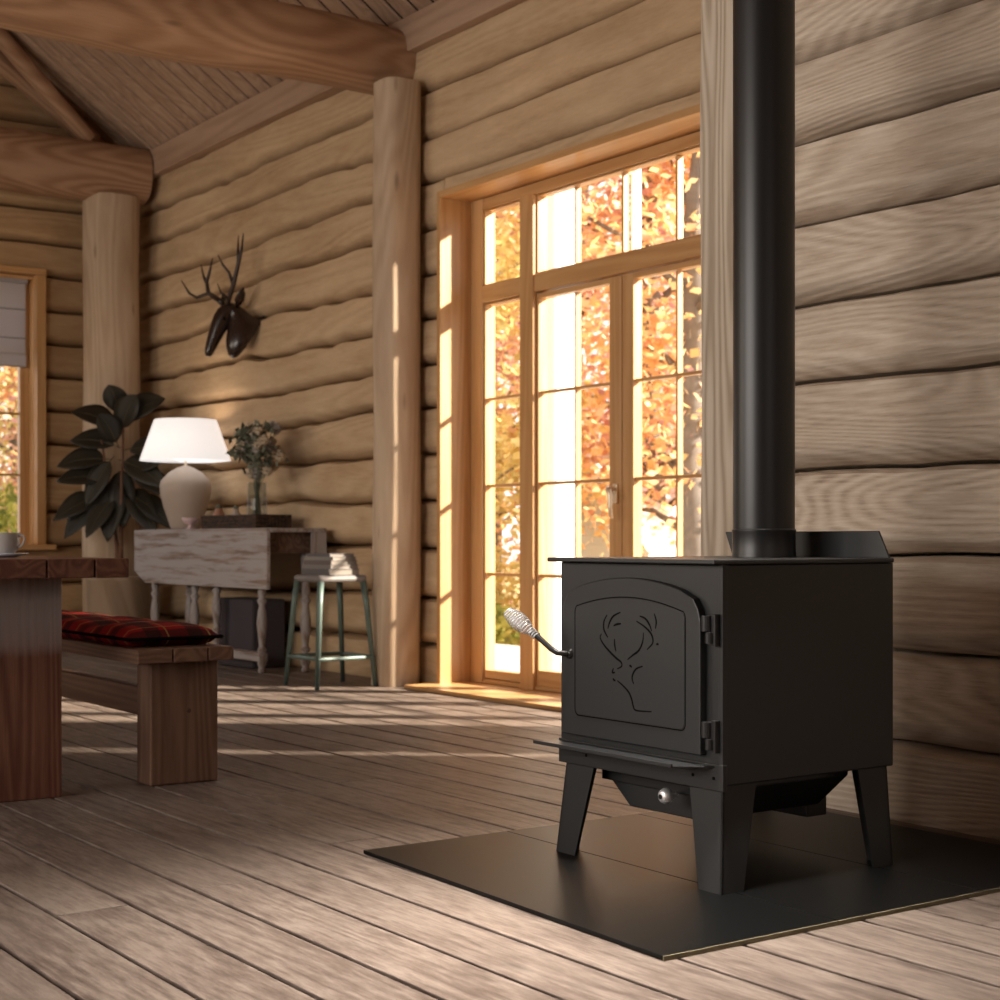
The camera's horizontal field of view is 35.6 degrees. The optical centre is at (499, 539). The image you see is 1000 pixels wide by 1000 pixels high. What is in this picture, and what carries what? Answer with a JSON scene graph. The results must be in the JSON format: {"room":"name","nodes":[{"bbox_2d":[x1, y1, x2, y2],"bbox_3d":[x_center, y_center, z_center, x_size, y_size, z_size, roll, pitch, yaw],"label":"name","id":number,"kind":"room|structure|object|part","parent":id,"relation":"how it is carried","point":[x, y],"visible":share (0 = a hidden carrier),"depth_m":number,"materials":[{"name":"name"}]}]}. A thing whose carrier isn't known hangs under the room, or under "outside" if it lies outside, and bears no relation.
{"room":"log cabin interior","nodes":[
{"label":"log cabin interior","id":0,"kind":"room"},
{"bbox_2d":[0,74,144,611],"bbox_3d":[-6.072,-1.419,10.232,7.900,4.598,0.261,0,0,-35],"label":"wall","id":1,"kind":"structure","parent":0,"point":[37,231],"depth_m":11.99,"materials":[{"name":"brown wood"}]},
{"bbox_2d":[0,265,56,549],"bbox_3d":[-4.199,-0.997,11.489,1.750,2.144,0.390,0,0,-35],"label":"window","id":2,"kind":"structure","parent":1,"relation":"in","point":[31,380],"depth_m":11.89,"materials":[{"name":"brown wood"}]},
{"bbox_2d":[0,277,27,367],"bbox_3d":[-4.165,-1.669,11.540,1.325,0.699,0.046,0,0,-35],"label":"blind","id":3,"kind":"object","parent":2,"relation":"attached to","point":[12,290],"visible":1,"depth_m":11.85,"materials":[{"name":"fabric"}]},
{"bbox_3d":[-4.162,-1.325,11.524,1.310,0.012,0.012,0,0,-35],"label":"blind rod","id":4,"kind":"part","parent":3,"relation":"part of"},
{"bbox_3d":[-4.162,-1.540,11.524,1.310,0.012,0.012,0,0,-35],"label":"blind rod","id":5,"kind":"part","parent":3,"relation":"part of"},
{"bbox_3d":[-4.162,-1.760,11.524,1.310,0.012,0.012,0,0,-35],"label":"blind rod","id":6,"kind":"part","parent":3,"relation":"part of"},
{"bbox_3d":[-4.165,-1.989,11.541,1.325,0.058,0.045,0,0,-35],"label":"head rail","id":7,"kind":"part","parent":3,"relation":"part of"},
{"bbox_3d":[-4.256,-0.993,11.577,1.496,2.055,0.060,0,0,-35],"label":"frame","id":8,"kind":"part","parent":2,"relation":"part of","materials":[{"name":"brown wood"}]},
{"bbox_3d":[-4.199,0.055,11.489,1.750,0.040,0.390,0,0,-35],"label":"sill","id":9,"kind":"part","parent":2,"relation":"part of","materials":[{"name":"brown wood"}]},
{"bbox_2d":[85,576,152,619],"bbox_3d":[-2.767,0.542,11.344,0.510,0.555,0.510,0,0,-35],"label":"tub","id":10,"kind":"object","parent":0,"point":[131,596],"depth_m":11.14,"materials":[{"name":"beige"}]},
{"bbox_2d":[6,0,437,150],"bbox_3d":[-1.855,-4.260,4.087,8.090,2.866,14.993,0,0,-35],"label":"ceiling","id":11,"kind":"structure","parent":0,"point":[133,101],"depth_m":11.17,"materials":[{"name":"brown wood"}]},
{"bbox_2d":[0,50,99,141],"bbox_3d":[-4.415,-4.159,11.062,3.237,2.312,0.145,0,0,-35],"label":"rafter","id":12,"kind":"object","parent":11,"relation":"attached to","point":[8,70],"visible":0.48,"depth_m":11.63,"materials":[{"name":"brown wood"}]},
{"bbox_2d":[139,90,436,676],"bbox_3d":[-1.700,-0.977,10.807,0.258,3.713,4.370,0,0,-35],"label":"wall","id":13,"kind":"structure","parent":0,"point":[298,188],"depth_m":10.23,"materials":[{"name":"brown wood"}]},
{"bbox_2d":[181,234,264,358],"bbox_3d":[-1.966,-1.633,10.628,0.728,0.816,0.326,0,0,24],"label":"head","id":14,"kind":"object","parent":13,"relation":"attached to","point":[241,326],"visible":1,"depth_m":10.47},
{"bbox_2d":[149,0,526,179],"bbox_3d":[-0.506,-2.880,9.042,0.265,0.200,8.150,0,0,-35],"label":"trim","id":15,"kind":"structure","parent":13,"relation":"attached to","point":[440,20],"depth_m":10.07,"materials":[{"name":"brown wood"}]},
{"bbox_2d":[231,0,433,81],"bbox_3d":[-1.804,-4.220,4.144,8.640,3.160,15.450,0,0,-35],"label":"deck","id":16,"kind":"object","parent":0,"point":[298,0],"depth_m":9.04,"materials":[{"name":"brown wood"}]},
{"bbox_2d":[0,652,999,999],"bbox_3d":[-1.759,0.835,4.053,8.260,0.030,14.848,0,0,-35],"label":"floor","id":17,"kind":"structure","parent":0,"point":[256,881],"depth_m":3.71,"materials":[{"name":"brown wood"}]},
{"bbox_2d":[0,556,128,802],"bbox_3d":[-2.269,0.439,5.346,1.223,0.763,2.150,0,0,-35],"label":"dining table","id":18,"kind":"object","parent":17,"relation":"on","point":[30,586],"visible":0.98,"depth_m":4.89,"materials":[{"name":"red wood"}]},
{"bbox_2d":[0,553,28,557],"bbox_3d":[-1.624,0.050,5.098,0.156,0.014,0.156,0,0,-35],"label":"saucer","id":19,"kind":"object","parent":18,"relation":"on","point":[2,555],"visible":0.95,"depth_m":5.05,"materials":[{"name":"white ceramic"}]},
{"bbox_2d":[0,533,25,552],"bbox_3d":[-1.623,0.013,5.099,0.108,0.074,0.104,0,0,-35],"label":"cup","id":20,"kind":"object","parent":19,"relation":"on","point":[9,542],"visible":0.82,"depth_m":5.06,"materials":[{"name":"grey ceramic"}]},
{"bbox_3d":[-1.565,0.004,5.090,0.028,0.046,0.008,0,0,7],"label":"handle","id":21,"kind":"part","parent":20,"relation":"part of","materials":[{"name":"grey ceramic"}]},
{"bbox_3d":[-1.817,0.468,4.722,0.965,0.704,0.090,0,0,-35],"label":"leg","id":22,"kind":"part","parent":18,"relation":"part of","materials":[{"name":"red wood"}]},
{"bbox_2d":[82,192,139,611],"bbox_3d":[-2.961,-0.890,11.844,0.419,3.420,0.425,0,0,-35],"label":"log post","id":23,"kind":"object","parent":17,"relation":"on","point":[110,221],"visible":0.55,"depth_m":11.67,"materials":[{"name":"brown wood"}]},
{"bbox_2d":[0,126,152,206],"bbox_3d":[-5.858,-2.778,9.765,7.610,0.450,0.461,0,0,-35],"label":"tie beam","id":24,"kind":"structure","parent":23,"relation":"on","point":[36,163],"depth_m":11.46,"materials":[{"name":"brown wood"}]},
{"bbox_2d":[0,28,95,140],"bbox_3d":[-3.396,-3.375,11.506,0.828,0.818,0.128,0,0,-35],"label":"rafter","id":25,"kind":"object","parent":24,"relation":"on","point":[9,47],"visible":0.96,"depth_m":11.47,"materials":[{"name":"brown wood"}]},
{"bbox_2d":[53,385,170,619],"bbox_3d":[-2.787,-0.151,11.342,0.898,1.943,0.510,0,0,-5],"label":"potted plant","id":26,"kind":"object","parent":17,"relation":"on","point":[102,504],"visible":0.82,"depth_m":11.26,"materials":[{"name":"green plant"}]},
{"bbox_3d":[-2.828,-0.205,11.330,0.158,1.053,0.033,0,0,-13],"label":"stem","id":27,"kind":"part","parent":26,"relation":"part of","materials":[{"name":"brown plant"}]},
{"bbox_3d":[-2.764,-0.329,11.340,0.076,1.302,0.066,0,0,-35],"label":"stem","id":28,"kind":"part","parent":26,"relation":"part of","materials":[{"name":"brown plant"}]},
{"bbox_3d":[-2.753,-0.104,11.312,0.034,0.854,0.154,0,0,-9],"label":"stem","id":29,"kind":"part","parent":26,"relation":"part of","materials":[{"name":"brown plant"}]},
{"bbox_2d":[62,637,233,785],"bbox_3d":[-1.671,0.589,6.045,0.341,0.462,2.200,0,0,-35],"label":"bench","id":30,"kind":"object","parent":17,"relation":"on","point":[174,696],"visible":0.7,"depth_m":5.24,"materials":[{"name":"brown wood"}]},
{"bbox_2d":[62,610,223,646],"bbox_3d":[-1.649,0.318,6.026,0.347,0.075,1.957,0,0,-35],"label":"seat cushion","id":31,"kind":"object","parent":30,"relation":"on","point":[116,630],"visible":0.62,"depth_m":5.31,"materials":[{"name":"red fabric"}]},
{"bbox_3d":[-1.096,0.612,5.288,0.244,0.416,0.120,0,0,-35],"label":"leg","id":32,"kind":"part","parent":30,"relation":"part of","materials":[{"name":"brown wood"}]},
{"bbox_2d":[134,528,326,672],"bbox_3d":[-1.830,0.373,10.298,0.407,0.893,2.070,0,0,-35],"label":"console table","id":33,"kind":"object","parent":17,"relation":"on","point":[228,557],"visible":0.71,"depth_m":9.84,"materials":[{"name":"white wood"}]},
{"bbox_3d":[-2.426,0.450,10.948,0.066,0.740,0.066,0,0,-35],"label":"leg","id":34,"kind":"part","parent":33,"relation":"part of","materials":[{"name":"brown wood"}]},
{"bbox_2d":[140,418,230,528],"bbox_3d":[-2.196,-0.456,10.866,0.630,0.765,0.630,0,0,-35],"label":"table lamp","id":35,"kind":"object","parent":33,"relation":"on","point":[185,491],"visible":0.91,"depth_m":10.71,"materials":[{"name":"beige ceramic"}]},
{"bbox_3d":[-2.196,-0.696,10.866,0.630,0.285,0.630,0,0,-35],"label":"lamp shade","id":36,"kind":"part","parent":35,"relation":"part of","materials":[{"name":"white fabric"}]},
{"bbox_3d":[-2.214,0.450,11.098,0.073,0.740,0.073,0,0,-35],"label":"leg","id":37,"kind":"part","parent":33,"relation":"part of","materials":[{"name":"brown wood"}]},
{"bbox_2d":[182,518,198,528],"bbox_3d":[-2.076,-0.111,10.436,0.116,0.076,0.116,0,0,-35],"label":"footed bowl","id":38,"kind":"object","parent":33,"relation":"on","point":[190,521],"visible":0.86,"depth_m":10.40,"materials":[{"name":"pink ceramic"}]},
{"bbox_3d":[-2.039,0.450,10.401,0.066,0.740,0.066,0,0,-35],"label":"leg","id":39,"kind":"part","parent":33,"relation":"part of","materials":[{"name":"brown wood"}]},
{"bbox_3d":[-1.843,0.390,10.124,0.066,0.620,0.066,0,0,-35],"label":"leg","id":40,"kind":"part","parent":33,"relation":"part of","materials":[{"name":"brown wood"}]},
{"bbox_2d":[201,514,291,528],"bbox_3d":[-1.654,-0.117,10.098,0.255,0.089,0.815,0,0,-35],"label":"wicker tray","id":41,"kind":"object","parent":33,"relation":"on","point":[251,520],"visible":0.91,"depth_m":9.83,"materials":[{"name":"brown wicker"}]},
{"bbox_2d":[213,505,224,515],"bbox_3d":[-1.865,-0.161,10.328,0.080,0.149,0.080,0,0,-35],"label":"jar","id":42,"kind":"object","parent":41,"relation":"in","point":[218,510],"visible":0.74,"depth_m":10.31,"materials":[{"name":"orange ceramic"}]},
{"bbox_2d":[231,506,240,514],"bbox_3d":[-1.741,-0.157,10.257,0.066,0.142,0.066,0,0,-35],"label":"jar","id":43,"kind":"object","parent":41,"relation":"in","point":[235,510],"visible":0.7,"depth_m":10.24,"materials":[{"name":"beige ceramic"}]},
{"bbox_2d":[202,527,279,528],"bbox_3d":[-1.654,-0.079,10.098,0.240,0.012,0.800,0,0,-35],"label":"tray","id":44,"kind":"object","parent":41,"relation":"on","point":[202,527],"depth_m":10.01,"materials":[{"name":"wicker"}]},
{"bbox_3d":[-1.549,-0.226,9.915,0.132,0.280,0.132,0,0,-35],"label":"glass vase","id":45,"kind":"object","parent":41,"relation":"in","visible":0},
{"bbox_2d":[226,420,289,513],"bbox_3d":[-1.575,-0.441,9.910,0.387,0.651,0.553,0,0,-35],"label":"bouquet","id":46,"kind":"object","parent":45,"relation":"in","point":[257,445],"visible":0.98,"depth_m":9.83,"materials":[{"name":"green plant"}]},
{"bbox_3d":[-1.468,0.450,9.593,0.066,0.740,0.066,0,0,-35],"label":"leg","id":47,"kind":"part","parent":33,"relation":"part of","materials":[{"name":"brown wood"}]},
{"bbox_3d":[-1.209,0.450,9.678,0.073,0.740,0.073,0,0,-35],"label":"leg","id":48,"kind":"part","parent":33,"relation":"part of","materials":[{"name":"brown wood"}]},
{"bbox_2d":[218,597,284,668],"bbox_3d":[-1.628,0.600,10.166,0.240,0.440,0.520,0,0,-35],"label":"storage box","id":49,"kind":"object","parent":17,"relation":"on","point":[238,621],"visible":0.83,"depth_m":9.99,"materials":[{"name":"grey fabric"}]},
{"bbox_2d":[283,574,377,689],"bbox_3d":[-0.955,0.508,8.755,0.395,0.626,0.396,0,0,-35],"label":"stool","id":50,"kind":"object","parent":17,"relation":"on","point":[320,579],"visible":0.94,"depth_m":8.70,"materials":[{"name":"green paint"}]},
{"bbox_3d":[-1.175,0.524,8.796,0.102,0.594,0.037,0,0,14],"label":"leg","id":51,"kind":"part","parent":50,"relation":"part of","materials":[{"name":"green paint"}]},
{"bbox_3d":[-0.990,0.524,8.535,0.037,0.594,0.102,0,0,5],"label":"leg","id":52,"kind":"part","parent":50,"relation":"part of","materials":[{"name":"green paint"}]},
{"bbox_2d":[301,568,359,574],"bbox_3d":[-0.954,0.178,8.756,0.202,0.034,0.290,0,0,-39],"label":"book","id":53,"kind":"object","parent":50,"relation":"on","point":[303,571],"visible":0.89,"depth_m":8.66,"materials":[{"name":"white paper"}]},
{"bbox_2d":[302,565,358,568],"bbox_3d":[-0.954,0.150,8.756,0.194,0.022,0.274,0,0,-42],"label":"book","id":54,"kind":"object","parent":53,"relation":"on","point":[303,566],"visible":0.89,"depth_m":8.67,"materials":[{"name":"white paper"}]},
{"bbox_2d":[303,560,357,564],"bbox_3d":[-0.954,0.126,8.756,0.186,0.026,0.258,0,0,-44],"label":"book","id":55,"kind":"object","parent":54,"relation":"on","point":[305,562],"visible":0.98,"depth_m":8.68,"materials":[{"name":"white paper"}]},
{"bbox_2d":[304,557,355,559],"bbox_3d":[-0.955,0.103,8.756,0.242,0.020,0.178,0,0,42],"label":"book","id":56,"kind":"object","parent":55,"relation":"on","point":[305,558],"visible":0.88,"depth_m":8.69,"materials":[{"name":"white paper"}]},
{"bbox_2d":[306,553,354,556],"bbox_3d":[-0.954,0.084,8.756,0.170,0.018,0.226,0,0,-42],"label":"book","id":57,"kind":"object","parent":56,"relation":"on","point":[307,554],"visible":1,"depth_m":8.68,"materials":[{"name":"white paper"}]},
{"bbox_3d":[-0.955,0.215,8.755,0.310,0.040,0.310,0,0,-35],"label":"seat","id":58,"kind":"part","parent":50,"relation":"part of","materials":[{"name":"grey paint"}]},
{"bbox_3d":[-0.920,0.524,8.976,0.037,0.594,0.102,0,0,5],"label":"leg","id":59,"kind":"part","parent":50,"relation":"part of","materials":[{"name":"green paint"}]},
{"bbox_3d":[-0.736,0.524,8.715,0.102,0.594,0.037,0,0,14],"label":"leg","id":60,"kind":"part","parent":50,"relation":"part of","materials":[{"name":"green paint"}]},
{"bbox_2d":[371,77,420,686],"bbox_3d":[-0.586,-0.880,8.793,0.251,3.400,0.248,0,0,-35],"label":"log post","id":61,"kind":"object","parent":17,"relation":"on","point":[396,539],"visible":0.97,"depth_m":8.69,"materials":[{"name":"brown wood"}]},
{"bbox_2d":[363,810,999,960],"bbox_3d":[0.560,0.815,3.956,1.465,0.010,1.237,0,0,-35],"label":"hearth slab","id":62,"kind":"object","parent":17,"relation":"on","point":[631,882],"visible":0.88,"depth_m":3.77,"materials":[{"name":"black metal"}]},
{"bbox_2d":[503,531,893,894],"bbox_3d":[0.497,0.394,3.974,0.710,0.833,0.712,0,0,-35],"label":"wood stove","id":63,"kind":"object","parent":62,"relation":"on","point":[716,692],"visible":1,"depth_m":3.75,"materials":[{"name":"black metal"}]},
{"bbox_3d":[0.135,0.268,4.005,0.120,0.071,0.029,0,0,16],"label":"handle rod","id":64,"kind":"part","parent":63,"relation":"part of","materials":[{"name":"black metal"}]},
{"bbox_3d":[0.237,0.688,4.036,0.127,0.245,0.133,0,0,-35],"label":"leg","id":65,"kind":"part","parent":63,"relation":"part of","materials":[{"name":"black metal"}]},
{"bbox_2d":[533,739,713,767],"bbox_3d":[0.290,0.519,3.793,0.086,0.009,0.597,0,0,-35],"label":"shelf","id":66,"kind":"object","parent":63,"relation":"attached to","point":[631,752],"depth_m":3.77,"materials":[{"name":"black metal"}]},
{"bbox_3d":[0.312,0.293,3.802,0.004,0.301,0.412,0,0,-35],"label":"door panel","id":67,"kind":"part","parent":63,"relation":"part of","materials":[{"name":"black metal"}]},
{"bbox_3d":[0.320,0.295,3.810,0.022,0.406,0.523,0,0,-35],"label":"door plate","id":68,"kind":"part","parent":63,"relation":"part of","materials":[{"name":"black metal"}]},
{"bbox_3d":[0.406,0.616,3.750,0.047,0.039,0.039,0,0,-35],"label":"draught knob","id":69,"kind":"part","parent":63,"relation":"part of","materials":[{"name":"metal"}]},
{"bbox_3d":[0.553,0.051,3.964,0.611,0.011,0.631,0,0,-35],"label":"plate","id":70,"kind":"part","parent":63,"relation":"part of","materials":[{"name":"black metal"}]},
{"bbox_3d":[0.519,0.688,3.637,0.127,0.245,0.133,0,0,-35],"label":"leg","id":71,"kind":"part","parent":63,"relation":"part of","materials":[{"name":"black metal"}]},
{"bbox_3d":[0.511,0.310,3.564,0.015,0.509,0.014,0,0,-35],"label":"corner trim","id":72,"kind":"part","parent":63,"relation":"part of","materials":[{"name":"black metal"}]},
{"bbox_2d":[732,0,795,557],"bbox_3d":[0.688,-2.045,4.058,0.166,4.180,0.166,0,0,-35],"label":"stovepipe","id":73,"kind":"object","parent":63,"relation":"attached to","point":[763,30],"visible":0.92,"depth_m":3.99,"materials":[{"name":"black metal"}]},
{"bbox_3d":[0.898,0.688,3.906,0.107,0.245,0.133,0,0,-35],"label":"leg","id":74,"kind":"part","parent":63,"relation":"part of","materials":[{"name":"black metal"}]},
{"bbox_2d":[700,0,799,555],"bbox_3d":[0.811,-1.330,5.092,0.238,4.300,0.239,0,0,-35],"label":"wooden post","id":75,"kind":"object","parent":17,"relation":"on","point":[716,81],"visible":0.33,"depth_m":5.05,"materials":[{"name":"brown wood"}]},
{"bbox_2d":[495,644,519,671],"bbox_3d":[1.435,0.940,9.281,2.794,0.040,9.500,0,0,-35],"label":"floor","id":76,"kind":"structure","parent":0,"point":[507,657],"depth_m":12.18,"materials":[{"name":"white"}]},
{"bbox_2d":[548,189,574,671],"bbox_3d":[0.375,-0.830,10.382,0.255,3.500,0.255,0,0,-35],"label":"porch post","id":77,"kind":"object","parent":76,"relation":"on","point":[561,206],"visible":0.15,"depth_m":10.27,"materials":[{"name":"white paint"}]},
{"bbox_2d":[631,169,640,249],"bbox_3d":[0.891,-0.830,10.171,0.090,3.500,0.090,0,0,-35],"label":"porch post","id":78,"kind":"object","parent":76,"relation":"on","point":[635,175],"visible":0.02,"depth_m":10.15,"materials":[{"name":"white paint"}]},
{"bbox_2d":[413,0,801,683],"bbox_3d":[0.681,-1.027,7.438,0.259,3.814,3.880,0,0,-35],"label":"wall","id":79,"kind":"structure","parent":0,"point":[535,79],"depth_m":8.05,"materials":[{"name":"brown wood"}]},
{"bbox_2d":[0,0,415,94],"bbox_3d":[-3.726,-2.758,6.820,7.692,0.423,0.428,0,0,-35],"label":"tie beam","id":80,"kind":"structure","parent":79,"relation":"attached to","point":[263,37],"depth_m":8.27,"materials":[{"name":"brown wood"}]},
{"bbox_2d":[404,104,701,711],"bbox_3d":[0.498,-0.560,7.627,0.580,2.760,2.740,0,0,-35],"label":"door","id":81,"kind":"structure","parent":79,"relation":"attached to","point":[468,293],"depth_m":8.28,"materials":[{"name":"brown wood"}]},
{"bbox_3d":[0.042,-1.625,8.535,0.060,0.420,0.369,0,0,-35],"label":"sash frame","id":82,"kind":"part","parent":81,"relation":"part of","materials":[{"name":"brown wood"}]},
{"bbox_3d":[0.042,-0.273,8.535,0.060,2.085,0.369,0,0,-35],"label":"sash frame","id":83,"kind":"part","parent":81,"relation":"part of","materials":[{"name":"brown wood"}]},
{"bbox_3d":[0.421,-0.260,7.998,0.060,2.100,0.704,0,0,-35],"label":"sash frame","id":84,"kind":"part","parent":81,"relation":"part of","materials":[{"name":"brown wood"}]},
{"bbox_3d":[0.550,-0.185,7.682,0.070,0.164,0.059,0,0,-35],"label":"lever","id":85,"kind":"part","parent":81,"relation":"part of","materials":[{"name":"gold metal"}]},
{"bbox_3d":[0.573,-0.230,7.720,0.014,0.100,0.035,0,0,-35],"label":"handle plate","id":86,"kind":"part","parent":81,"relation":"part of","materials":[{"name":"gold metal"}]},
{"bbox_3d":[0.772,-1.625,7.502,0.060,0.420,1.919,0,0,-35],"label":"sash frame","id":87,"kind":"part","parent":81,"relation":"part of","materials":[{"name":"brown wood"}]},
{"bbox_3d":[0.836,-0.260,7.412,0.060,2.100,0.719,0,0,-35],"label":"sash frame","id":88,"kind":"part","parent":81,"relation":"part of","materials":[{"name":"brown wood"}]},
{"bbox_2d":[795,0,999,839],"bbox_3d":[2.834,-1.416,2.350,0.258,4.593,6.565,0,0,-35],"label":"wall","id":89,"kind":"structure","parent":0,"point":[897,102],"depth_m":4.50,"materials":[{"name":"brown wood"}]},
{"label":"outside","id":90,"kind":"structure","parent":0,"visible":0},
{"bbox_2d":[502,568,519,629],"bbox_3d":[3.587,1.470,20.908,90.000,0.300,90.000,0,0,-35],"label":"ground","id":91,"kind":"structure","parent":90,"point":[516,578],"depth_m":44.16,"materials":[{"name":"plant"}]},
{"bbox_2d":[0,402,15,488],"bbox_3d":[-5.868,-4.350,25.374,7.022,11.357,7.579,0,0,-24],"label":"autumn tree","id":92,"kind":"object","parent":91,"relation":"on","point":[3,402],"visible":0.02,"depth_m":23.41,"materials":[{"name":"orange plant"}]},
{"bbox_2d":[0,471,16,532],"bbox_3d":[-4.886,0.321,16.390,3.291,2.206,3.320,0,0,-35],"label":"bush","id":93,"kind":"object","parent":91,"relation":"on","point":[10,499],"visible":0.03,"depth_m":16.03,"materials":[{"name":"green plant"}]},
{"bbox_2d":[0,366,16,532],"bbox_3d":[-5.838,-3.305,19.631,5.741,9.265,5.657,0,0,25],"label":"autumn tree","id":94,"kind":"object","parent":91,"relation":"on","point":[9,398],"visible":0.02,"depth_m":20.24,"materials":[{"name":"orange plant"}]},
{"bbox_2d":[0,366,16,531],"bbox_3d":[-6.520,-3.138,17.755,4.847,8.925,5.490,0,0,27],"label":"autumn tree","id":95,"kind":"object","parent":91,"relation":"on","point":[3,394],"visible":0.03,"depth_m":18.32,"materials":[{"name":"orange plant"}]},
{"bbox_2d":[0,368,16,530],"bbox_3d":[-7.770,-3.882,23.635,7.607,11.559,7.799,0,0,-45],"label":"autumn tree","id":96,"kind":"object","parent":91,"relation":"on","point":[13,441],"visible":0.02,"depth_m":22.86,"materials":[{"name":"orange plant"}]},
{"bbox_2d":[0,366,16,501],"bbox_3d":[-7.695,-4.102,21.055,6.331,10.860,7.555,0,0,-1],"label":"autumn tree","id":97,"kind":"object","parent":91,"relation":"on","point":[1,373],"visible":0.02,"depth_m":21.28,"materials":[{"name":"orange plant"}]},
{"bbox_2d":[495,536,519,645],"bbox_3d":[-0.581,0.576,17.961,2.408,1.683,2.570,0,0,-35],"label":"bush","id":98,"kind":"object","parent":91,"relation":"on","point":[502,565],"visible":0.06,"depth_m":17.79,"materials":[{"name":"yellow plant"}]},
{"bbox_2d":[495,592,519,645],"bbox_3d":[-0.367,0.880,14.894,1.476,1.120,1.504,0,0,-35],"label":"bush","id":99,"kind":"object","parent":91,"relation":"on","point":[513,639],"visible":0.06,"depth_m":14.73,"materials":[{"name":"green plant"}]},
{"bbox_2d":[495,210,519,578],"bbox_3d":[-0.941,-3.462,20.319,5.497,9.569,5.397,0,0,-32],"label":"autumn tree","id":100,"kind":"object","parent":91,"relation":"on","point":[514,317],"visible":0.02,"depth_m":20.03,"materials":[{"name":"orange plant"}]},
{"bbox_2d":[498,185,615,482],"bbox_3d":[-0.744,-4.974,29.311,8.524,12.601,8.803,0,0,36],"label":"autumn tree","id":101,"kind":"object","parent":91,"relation":"on","point":[602,185],"visible":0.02,"depth_m":28.25,"materials":[{"name":"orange plant"}]},
{"bbox_2d":[495,178,629,611],"bbox_3d":[-0.047,-4.776,24.893,6.578,12.224,6.575,0,0,-10],"label":"autumn tree","id":102,"kind":"object","parent":91,"relation":"on","point":[509,211],"visible":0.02,"depth_m":24.58,"materials":[{"name":"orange plant"}]},
{"bbox_2d":[495,185,647,542],"bbox_3d":[-0.635,-2.877,15.685,4.617,8.418,4.120,0,0,-20],"label":"autumn tree","id":103,"kind":"object","parent":91,"relation":"on","point":[505,245],"visible":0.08,"depth_m":15.26,"materials":[{"name":"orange plant"}]},
{"bbox_2d":[495,185,683,591],"bbox_3d":[0.835,-3.529,19.883,5.561,9.724,5.513,0,0,-30],"label":"autumn tree","id":104,"kind":"object","parent":91,"relation":"on","point":[583,314],"visible":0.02,"depth_m":19.94,"materials":[{"name":"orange plant"}]},
{"bbox_2d":[503,175,675,534],"bbox_3d":[2.482,-5.140,27.197,9.159,12.935,7.678,0,0,4],"label":"autumn tree","id":105,"kind":"object","parent":91,"relation":"on","point":[615,185],"visible":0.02,"depth_m":27.33,"materials":[{"name":"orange plant"}]},
{"bbox_2d":[496,160,689,603],"bbox_3d":[2.498,-4.486,22.772,6.542,11.625,7.167,0,0,8],"label":"autumn tree","id":106,"kind":"object","parent":91,"relation":"on","point":[686,169],"visible":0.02,"depth_m":22.80,"materials":[{"name":"orange foliage"},{"name":"yellow foliage"},{"name":"grey bark"}]},
{"bbox_2d":[495,151,701,556],"bbox_3d":[1.470,-3.263,14.121,4.371,9.189,4.004,0,0,20],"label":"autumn tree","id":107,"kind":"object","parent":91,"relation":"on","point":[692,336],"visible":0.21,"depth_m":13.98,"materials":[{"name":"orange plant"}]},
{"bbox_2d":[495,156,701,561],"bbox_3d":[1.505,-3.640,16.123,4.939,9.938,4.886,0,0,23],"label":"autumn tree","id":108,"kind":"object","parent":91,"relation":"on","point":[645,191],"visible":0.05,"depth_m":15.81,"materials":[{"name":"orange foliage"},{"name":"grey bark"}]},
{"bbox_2d":[510,159,688,452],"bbox_3d":[3.237,-3.834,18.796,6.231,10.328,5.355,0,0,-44],"label":"autumn tree","id":109,"kind":"object","parent":91,"relation":"on","point":[668,238],"visible":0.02,"depth_m":18.29,"materials":[{"name":"orange foliage"},{"name":"grey bark"}]},
{"bbox_2d":[581,452,675,556],"bbox_3d":[1.928,0.210,16.672,2.600,2.220,2.000,0,0,-35],"label":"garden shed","id":110,"kind":"object","parent":91,"relation":"on","point":[594,548],"visible":0.12,"depth_m":15.81,"materials":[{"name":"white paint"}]}
]}

